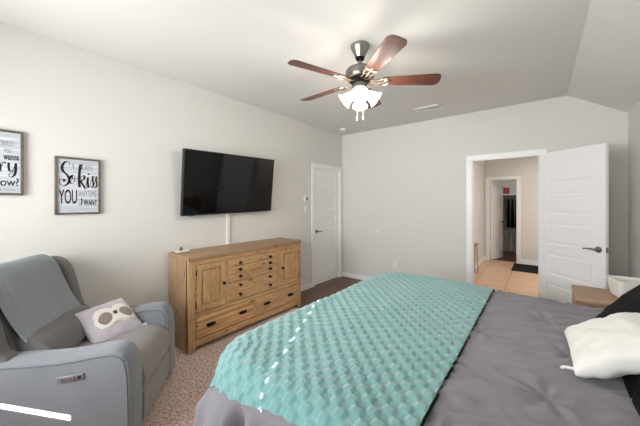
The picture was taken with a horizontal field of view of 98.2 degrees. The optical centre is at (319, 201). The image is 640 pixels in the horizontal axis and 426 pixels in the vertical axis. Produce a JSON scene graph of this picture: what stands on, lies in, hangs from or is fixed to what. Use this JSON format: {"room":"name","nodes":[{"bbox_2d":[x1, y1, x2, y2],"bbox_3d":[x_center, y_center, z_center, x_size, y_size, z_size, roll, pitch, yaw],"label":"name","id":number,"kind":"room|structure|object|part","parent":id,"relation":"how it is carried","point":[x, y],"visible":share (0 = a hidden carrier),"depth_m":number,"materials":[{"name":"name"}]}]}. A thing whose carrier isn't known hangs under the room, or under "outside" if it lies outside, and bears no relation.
{"room":"bedroom","nodes":[
{"label":"bedroom","id":0,"kind":"room"},
{"bbox_2d":[0,22,341,306],"bbox_3d":[-1.386,0.075,3.205,0.120,2.730,5.930,0,0,38],"label":"wall","id":1,"kind":"structure","parent":0,"point":[66,100],"depth_m":2.60,"materials":[{"name":"paint"}]},
{"bbox_2d":[0,129,23,194],"bbox_3d":[-2.296,-0.284,1.947,0.022,0.468,0.292,0,0,38],"label":"framed sign","id":2,"kind":"object","parent":1,"relation":"attached to","point":[11,142],"visible":1,"depth_m":2.01,"materials":[{"name":"grey"}]},
{"bbox_2d":[54,156,100,214],"bbox_3d":[-2.010,-0.132,2.307,0.022,0.468,0.292,0,0,38],"label":"framed sign","id":3,"kind":"object","parent":1,"relation":"attached to","point":[77,181],"visible":1,"depth_m":2.29,"materials":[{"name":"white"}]},
{"bbox_2d":[180,148,273,215],"bbox_3d":[-1.068,-0.213,3.373,0.170,0.737,1.238,0,0,38],"label":"television","id":4,"kind":"object","parent":1,"relation":"attached to","point":[211,182],"visible":1,"depth_m":3.23,"materials":[{"name":"black plastic"}]},
{"bbox_2d":[226,213,229,244],"bbox_3d":[-1.131,0.330,3.415,0.018,0.500,0.047,0,0,38],"label":"cable cover","id":5,"kind":"object","parent":1,"relation":"attached to","point":[228,214],"visible":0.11,"depth_m":3.41,"materials":[{"name":"white plastic"}]},
{"bbox_2d":[301,283,311,290],"bbox_3d":[-1.334,1.397,3.163,0.014,0.085,5.690,0,0,38],"label":"baseboard","id":6,"kind":"structure","parent":1,"relation":"attached to","point":[307,286],"depth_m":4.55,"materials":[{"name":"white paint"}]},
{"bbox_2d":[315,168,337,284],"bbox_3d":[0.135,0.423,5.023,0.094,2.018,0.738,0,0,38],"label":"door","id":7,"kind":"structure","parent":1,"relation":"in","point":[326,181],"depth_m":5.02,"materials":[{"name":"white paint"}]},
{"bbox_2d":[311,163,341,286],"bbox_3d":[0.097,0.389,5.053,0.131,2.103,0.906,0,0,38],"label":"trim","id":8,"kind":"structure","parent":1,"relation":"attached to","point":[313,165],"depth_m":4.84,"materials":[{"name":"white paint"}]},
{"bbox_2d":[0,0,639,135],"bbox_3d":[0.128,-1.173,1.981,4.014,0.534,5.960,0,0,38],"label":"ceiling","id":9,"kind":"structure","parent":0,"point":[487,54],"depth_m":2.27,"materials":[{"name":"paint"}]},
{"bbox_2d":[287,34,440,120],"bbox_3d":[0.296,-0.980,2.317,1.194,0.621,1.240,0,0,38],"label":"ceiling fan","id":10,"kind":"object","parent":9,"relation":"hanging from","point":[359,75],"visible":1,"depth_m":2.21,"materials":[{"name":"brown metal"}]},
{"bbox_3d":[-0.023,-0.991,2.070,0.458,0.007,0.140,0,13,-32],"label":"blade","id":11,"kind":"part","parent":10,"relation":"part of","materials":[{"name":"brown wood"}]},
{"bbox_3d":[0.015,-0.991,2.556,0.458,0.007,0.140,0,13,40],"label":"blade","id":12,"kind":"part","parent":10,"relation":"part of","materials":[{"name":"brown wood"}]},
{"bbox_3d":[0.212,-0.849,2.296,0.132,0.131,0.123,0,0,38],"label":"lamp shade","id":13,"kind":"part","parent":10,"relation":"part of","materials":[{"name":"white glass"}]},
{"bbox_3d":[0.317,-0.861,2.186,0.057,0.070,0.073,0,0,38],"label":"bulb","id":14,"kind":"part","parent":10,"relation":"part of","materials":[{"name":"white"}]},
{"bbox_3d":[0.340,-0.849,2.405,0.123,0.131,0.132,0,0,38],"label":"lamp shade","id":15,"kind":"part","parent":10,"relation":"part of","materials":[{"name":"white glass"}]},
{"bbox_3d":[0.321,-0.849,2.168,0.123,0.131,0.132,0,0,38],"label":"lamp shade","id":16,"kind":"part","parent":10,"relation":"part of","materials":[{"name":"white glass"}]},
{"bbox_3d":[0.489,-0.991,2.669,0.140,0.007,0.458,-14,-5,22],"label":"blade","id":17,"kind":"part","parent":10,"relation":"part of","materials":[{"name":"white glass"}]},
{"bbox_3d":[0.448,-0.849,2.277,0.132,0.131,0.123,0,0,38],"label":"lamp shade","id":18,"kind":"part","parent":10,"relation":"part of","materials":[{"name":"white glass"}]},
{"bbox_3d":[0.426,-0.991,1.884,0.140,0.007,0.458,13,-3,-13],"label":"blade","id":19,"kind":"part","parent":10,"relation":"part of","materials":[{"name":"brown wood"}]},
{"bbox_3d":[0.743,-0.991,2.254,0.458,0.007,0.140,0,-13,5],"label":"blade","id":20,"kind":"part","parent":10,"relation":"part of","materials":[{"name":"brown wood"}]},
{"bbox_2d":[414,104,442,112],"bbox_3d":[1.484,-1.284,3.803,0.340,0.012,0.180,0,0,37],"label":"ceiling vent","id":21,"kind":"object","parent":9,"relation":"in","point":[436,106],"visible":1,"depth_m":3.79,"materials":[{"name":"white metal"}]},
{"bbox_2d":[142,250,537,425],"bbox_3d":[1.982,1.500,3.809,4.640,0.120,11.070,0,0,38],"label":"floor","id":22,"kind":"structure","parent":0,"point":[176,401],"depth_m":2.65,"materials":[{"name":"carpet"}]},
{"bbox_2d":[0,256,174,425],"bbox_3d":[-1.599,0.921,1.856,0.954,1.038,0.836,0,0,-12],"label":"recliner","id":23,"kind":"object","parent":22,"relation":"on","point":[57,377],"visible":0.86,"depth_m":1.54,"materials":[{"name":"grey fabric"}]},
{"bbox_3d":[-1.892,0.697,1.797,0.334,0.590,0.570,0,0,-12],"label":"backrest","id":24,"kind":"part","parent":23,"relation":"part of","materials":[{"name":"grey fabric"}]},
{"bbox_2d":[0,254,81,341],"bbox_3d":[-1.898,0.598,1.793,0.374,0.449,0.548,0,0,-13],"label":"throw blanket","id":25,"kind":"object","parent":23,"relation":"on","point":[34,290],"visible":0.86,"depth_m":1.77,"materials":[{"name":"grey fabric"}]},
{"bbox_3d":[-1.343,0.951,1.494,0.126,0.042,0.008,0,0,-12],"label":"control panel","id":26,"kind":"part","parent":23,"relation":"part of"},
{"bbox_3d":[-1.465,1.111,1.550,0.802,0.559,0.155,0,0,-12],"label":"arm","id":27,"kind":"part","parent":23,"relation":"part of","materials":[{"name":"grey fabric"}]},
{"bbox_2d":[74,298,146,342],"bbox_3d":[-1.534,0.877,2.047,0.271,0.231,0.368,0,0,24],"label":"cushion","id":28,"kind":"object","parent":23,"relation":"on","point":[103,322],"visible":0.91,"depth_m":1.98,"materials":[{"name":"white fabric"}]},
{"bbox_3d":[-1.478,1.049,1.887,0.705,0.213,0.506,0,0,-12],"label":"seat","id":29,"kind":"part","parent":23,"relation":"part of","materials":[{"name":"grey fabric"}]},
{"bbox_3d":[-1.606,1.111,2.200,0.802,0.559,0.155,0,0,-12],"label":"arm","id":30,"kind":"part","parent":23,"relation":"part of","materials":[{"name":"grey fabric"}]},
{"bbox_2d":[168,237,300,354],"bbox_3d":[-0.901,0.980,3.330,0.456,0.920,1.570,0,0,38],"label":"dresser","id":31,"kind":"object","parent":22,"relation":"on","point":[215,292],"visible":1,"depth_m":2.97,"materials":[{"name":"brown wood"}]},
{"bbox_3d":[-1.396,1.000,2.752,0.401,0.880,0.040,0,0,38],"label":"panel","id":32,"kind":"part","parent":31,"relation":"part of","materials":[{"name":"brown wood"}]},
{"bbox_2d":[175,247,189,252],"bbox_3d":[-1.443,0.494,2.901,0.070,0.052,0.125,0,0,38],"label":"night light","id":33,"kind":"object","parent":31,"relation":"on","point":[181,248],"visible":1,"depth_m":2.88,"materials":[{"name":"white plastic"}]},
{"bbox_3d":[-1.230,1.000,2.642,0.045,0.880,0.073,0,0,38],"label":"corner post","id":34,"kind":"part","parent":31,"relation":"part of","materials":[{"name":"brown wood"}]},
{"bbox_3d":[-1.097,0.840,2.792,0.022,0.456,0.316,0,0,38],"label":"door","id":35,"kind":"part","parent":31,"relation":"part of","materials":[{"name":"brown wood"}]},
{"bbox_3d":[-1.095,0.840,2.790,0.011,0.328,0.188,0,0,38],"label":"panel","id":36,"kind":"part","parent":31,"relation":"part of","materials":[{"name":"brown wood"}]},
{"bbox_3d":[-0.983,1.218,2.933,0.024,0.200,0.680,0,0,38],"label":"drawer","id":37,"kind":"part","parent":31,"relation":"part of","materials":[{"name":"brown wood"}]},
{"bbox_3d":[-0.752,0.978,3.233,0.028,0.835,1.449,0,0,38],"label":"frame","id":38,"kind":"part","parent":31,"relation":"part of","materials":[{"name":"brown wood"}]},
{"bbox_3d":[-0.758,0.968,3.218,0.021,0.201,0.685,0,0,38],"label":"drawer","id":39,"kind":"part","parent":31,"relation":"part of","materials":[{"name":"brown wood"}]},
{"bbox_3d":[-0.758,0.820,3.218,0.021,0.087,0.685,0,0,38],"label":"drawer","id":40,"kind":"part","parent":31,"relation":"part of","materials":[{"name":"brown wood"}]},
{"bbox_3d":[-0.758,0.734,3.218,0.021,0.077,0.685,0,0,38],"label":"drawer","id":41,"kind":"part","parent":31,"relation":"part of","materials":[{"name":"brown wood"}]},
{"bbox_3d":[-0.758,0.651,3.218,0.021,0.079,0.685,0,0,38],"label":"drawer","id":42,"kind":"part","parent":31,"relation":"part of","materials":[{"name":"brown wood"}]},
{"bbox_3d":[-0.522,1.218,3.512,0.024,0.200,0.718,0,0,38],"label":"drawer","id":43,"kind":"part","parent":31,"relation":"part of","materials":[{"name":"brown wood"}]},
{"bbox_3d":[-0.405,0.840,3.657,0.011,0.328,0.212,0,0,38],"label":"panel","id":44,"kind":"part","parent":31,"relation":"part of","materials":[{"name":"brown wood"}]},
{"bbox_3d":[-0.407,0.840,3.659,0.022,0.456,0.340,0,0,38],"label":"door","id":45,"kind":"part","parent":31,"relation":"part of","materials":[{"name":"brown wood"}]},
{"bbox_3d":[-0.294,1.000,3.819,0.045,0.880,0.038,0,0,38],"label":"corner post","id":46,"kind":"part","parent":31,"relation":"part of","materials":[{"name":"brown wood"}]},
{"bbox_2d":[474,243,478,272],"bbox_3d":[3.174,1.140,5.653,0.116,0.600,0.116,0,0,38],"label":"stool","id":47,"kind":"object","parent":22,"relation":"on","point":[475,244],"visible":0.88,"depth_m":5.63,"materials":[{"name":"brown wood"}]},
{"bbox_3d":[3.150,1.155,5.630,0.023,0.571,0.043,0,0,38],"label":"leg","id":48,"kind":"part","parent":47,"relation":"part of","materials":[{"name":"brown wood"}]},
{"bbox_3d":[3.206,1.155,5.644,0.042,0.571,0.018,0,0,16],"label":"leg","id":49,"kind":"part","parent":47,"relation":"part of","materials":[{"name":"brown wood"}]},
{"bbox_2d":[511,263,537,273],"bbox_3d":[4.578,1.434,5.916,0.760,0.012,0.840,0,0,38],"label":"door mat","id":50,"kind":"object","parent":22,"relation":"on","point":[516,267],"visible":0.56,"depth_m":5.95,"materials":[{"name":"black fabric"}]},
{"bbox_2d":[571,284,617,308],"bbox_3d":[2.321,1.090,2.172,0.541,0.700,0.430,0,0,38],"label":"nightstand","id":51,"kind":"object","parent":22,"relation":"on","point":[593,297],"visible":0.14,"depth_m":2.17,"materials":[{"name":"brown wood"}]},
{"bbox_3d":[2.140,0.905,2.317,0.025,0.260,0.364,0,0,38],"label":"drawer","id":52,"kind":"part","parent":51,"relation":"part of","materials":[{"name":"brown wood"}]},
{"bbox_3d":[2.208,1.045,2.013,0.480,0.550,0.020,0,0,38],"label":"panel","id":53,"kind":"part","parent":51,"relation":"part of","materials":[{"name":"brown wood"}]},
{"bbox_2d":[606,275,639,297],"bbox_3d":[2.412,0.670,2.125,0.256,0.140,0.222,0,0,26],"label":"storage bin","id":54,"kind":"object","parent":51,"relation":"on","point":[618,285],"visible":0.62,"depth_m":2.16,"materials":[{"name":"white fabric"}]},
{"bbox_3d":[0.897,0.840,1.523,1.968,1.200,2.100,0,0,39],"label":"bed","id":55,"kind":"object","parent":22,"relation":"on","visible":0},
{"bbox_2d":[194,290,639,425],"bbox_3d":[0.802,1.064,1.580,2.073,0.692,2.328,0,0,38],"label":"comforter","id":56,"kind":"object","parent":55,"relation":"on","point":[508,372],"visible":0.25,"depth_m":1.15,"materials":[{"name":"grey fabric"}]},
{"bbox_2d":[207,272,494,425],"bbox_3d":[0.444,0.992,1.921,1.100,0.568,2.208,0,0,38],"label":"throw blanket","id":57,"kind":"object","parent":56,"relation":"on","point":[378,350],"visible":0.97,"depth_m":1.31,"materials":[{"name":"teal fabric"}]},
{"bbox_2d":[560,312,639,378],"bbox_3d":[1.299,0.628,1.247,0.353,0.229,0.460,0,0,37],"label":"cushion","id":58,"kind":"object","parent":56,"relation":"on","point":[608,347],"visible":1,"depth_m":1.15,"materials":[{"name":"fabric"}]},
{"bbox_2d":[595,285,639,398],"bbox_3d":[1.581,0.532,1.286,0.351,0.417,0.920,0,0,38],"label":"pillow sham","id":59,"kind":"object","parent":56,"relation":"on","point":[629,301],"visible":0.41,"depth_m":1.43,"materials":[{"name":"black fabric"}]},
{"bbox_2d":[632,395,639,415],"bbox_3d":[1.011,0.532,0.570,0.352,0.418,0.910,0,0,38],"label":"pillow sham","id":60,"kind":"object","parent":56,"relation":"on","point":[636,401],"visible":1,"depth_m":0.98,"materials":[{"name":"black fabric"}]},
{"bbox_2d":[474,161,483,262],"bbox_3d":[3.002,0.075,5.637,0.120,2.730,3.340,0,0,38],"label":"wall","id":61,"kind":"structure","parent":0,"point":[478,166],"depth_m":6.40,"materials":[{"name":"paint"}]},
{"bbox_2d":[475,256,537,268],"bbox_3d":[4.066,1.390,4.790,2.600,0.100,3.340,0,0,38],"label":"baseboard","id":62,"kind":"structure","parent":61,"relation":"attached to","point":[483,258],"depth_m":6.34,"materials":[{"name":"white paint"}]},
{"bbox_2d":[342,96,627,289],"bbox_3d":[1.993,0.075,4.229,3.894,2.730,0.120,0,0,38],"label":"wall","id":63,"kind":"structure","parent":0,"point":[406,183],"depth_m":4.28,"materials":[{"name":"paint"}]},
{"bbox_2d":[342,272,369,279],"bbox_3d":[1.904,1.397,4.214,3.774,0.085,0.014,0,0,38],"label":"baseboard","id":64,"kind":"structure","parent":63,"relation":"attached to","point":[345,274],"depth_m":5.20,"materials":[{"name":"white paint"}]},
{"bbox_2d":[466,149,546,296],"bbox_3d":[2.522,0.386,3.797,0.906,2.108,0.136,0,0,38],"label":"trim","id":65,"kind":"structure","parent":63,"relation":"attached to","point":[470,160],"depth_m":3.98,"materials":[{"name":"white paint"}]},
{"bbox_2d":[539,143,608,303],"bbox_3d":[2.817,0.417,3.129,0.151,2.030,0.746,0,0,-7],"label":"door","id":66,"kind":"structure","parent":63,"relation":"in","point":[573,182],"depth_m":3.08,"materials":[{"name":"white paint"}]},
{"bbox_3d":[2.802,0.485,2.860,0.058,0.064,0.153,0,0,-7],"label":"handle","id":67,"kind":"part","parent":66,"relation":"part of","materials":[{"name":"silver metal"}]},
{"bbox_2d":[490,180,515,251],"bbox_3d":[5.475,0.075,8.168,2.200,2.730,0.100,0,0,38],"label":"wall","id":68,"kind":"structure","parent":0,"point":[511,184],"depth_m":8.07,"materials":[{"name":"paint"}]},
{"bbox_3d":[5.257,-0.200,7.894,1.980,0.020,0.600,0,0,39],"label":"closet shelf","id":69,"kind":"object","parent":68,"relation":"attached to","visible":0},
{"bbox_2d":[503,187,509,193],"bbox_3d":[5.187,-0.305,7.790,0.220,0.190,0.250,0,0,38],"label":"storage box","id":70,"kind":"object","parent":69,"relation":"on","point":[505,190],"visible":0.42,"depth_m":7.67,"materials":[{"name":"red"}]},
{"bbox_2d":[484,157,537,260],"bbox_3d":[4.869,0.075,6.362,3.500,2.730,0.120,0,0,38],"label":"wall","id":71,"kind":"structure","parent":0,"point":[527,168],"depth_m":6.39,"materials":[{"name":"paint"}]},
{"bbox_2d":[491,181,503,258],"bbox_3d":[4.527,0.450,7.035,0.560,1.965,0.094,0,0,-32],"label":"door","id":72,"kind":"structure","parent":71,"relation":"in","point":[497,221],"depth_m":7.03,"materials":[{"name":"white paint"}]},
{"bbox_2d":[486,176,520,263],"bbox_3d":[4.426,0.413,6.704,0.700,2.053,0.136,0,0,38],"label":"trim","id":73,"kind":"structure","parent":71,"relation":"attached to","point":[517,178],"depth_m":6.49,"materials":[{"name":"white paint"}]},
{"bbox_2d":[628,101,639,277],"bbox_3d":[1.624,0.075,0.734,0.120,2.730,5.810,0,0,38],"label":"wall","id":74,"kind":"structure","parent":0,"point":[634,113],"depth_m":2.83,"materials":[{"name":"paint"}]},
{"bbox_3d":[4.099,0.075,8.125,0.100,2.730,1.680,0,0,39],"label":"wall","id":75,"kind":"structure","parent":0,"visible":0},
{"bbox_3d":[5.182,-0.150,7.800,2.000,0.027,0.028,0,0,39],"label":"closet rod","id":76,"kind":"object","parent":75,"relation":"attached to","visible":0},
{"bbox_2d":[503,197,505,218],"bbox_3d":[5.190,0.147,7.793,0.075,0.615,0.440,0,0,38],"label":"garment","id":77,"kind":"object","parent":76,"relation":"hanging from","point":[504,201],"visible":0.98,"depth_m":7.67,"materials":[{"name":"grey fabric"}]},
{"bbox_2d":[507,199,509,227],"bbox_3d":[5.260,0.273,7.737,0.074,0.865,0.440,0,0,38],"label":"garment","id":78,"kind":"object","parent":76,"relation":"hanging from","point":[508,206],"visible":1,"depth_m":7.66,"materials":[{"name":"black fabric"}]},
{"bbox_2d":[510,199,513,226],"bbox_3d":[5.331,0.268,7.681,0.073,0.855,0.440,0,0,38],"label":"garment","id":79,"kind":"object","parent":76,"relation":"hanging from","point":[512,209],"visible":1,"depth_m":7.61,"materials":[{"name":"black fabric"}]},
{"bbox_2d":[514,199,515,227],"bbox_3d":[5.401,0.273,7.625,0.075,0.865,0.440,0,0,38],"label":"garment","id":80,"kind":"object","parent":76,"relation":"hanging from","point":[515,199],"visible":0.37,"depth_m":7.50,"materials":[{"name":"black fabric"}]},
{"bbox_3d":[5.182,0.720,7.800,2.000,0.027,0.028,0,0,39],"label":"closet rod","id":81,"kind":"object","parent":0,"visible":0},
{"bbox_2d":[510,230,512,249],"bbox_3d":[5.323,1.002,7.688,0.078,0.585,0.400,0,0,38],"label":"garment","id":82,"kind":"object","parent":81,"relation":"hanging from","point":[511,238],"visible":1,"depth_m":7.58,"materials":[{"name":"grey fabric"}]}
]}

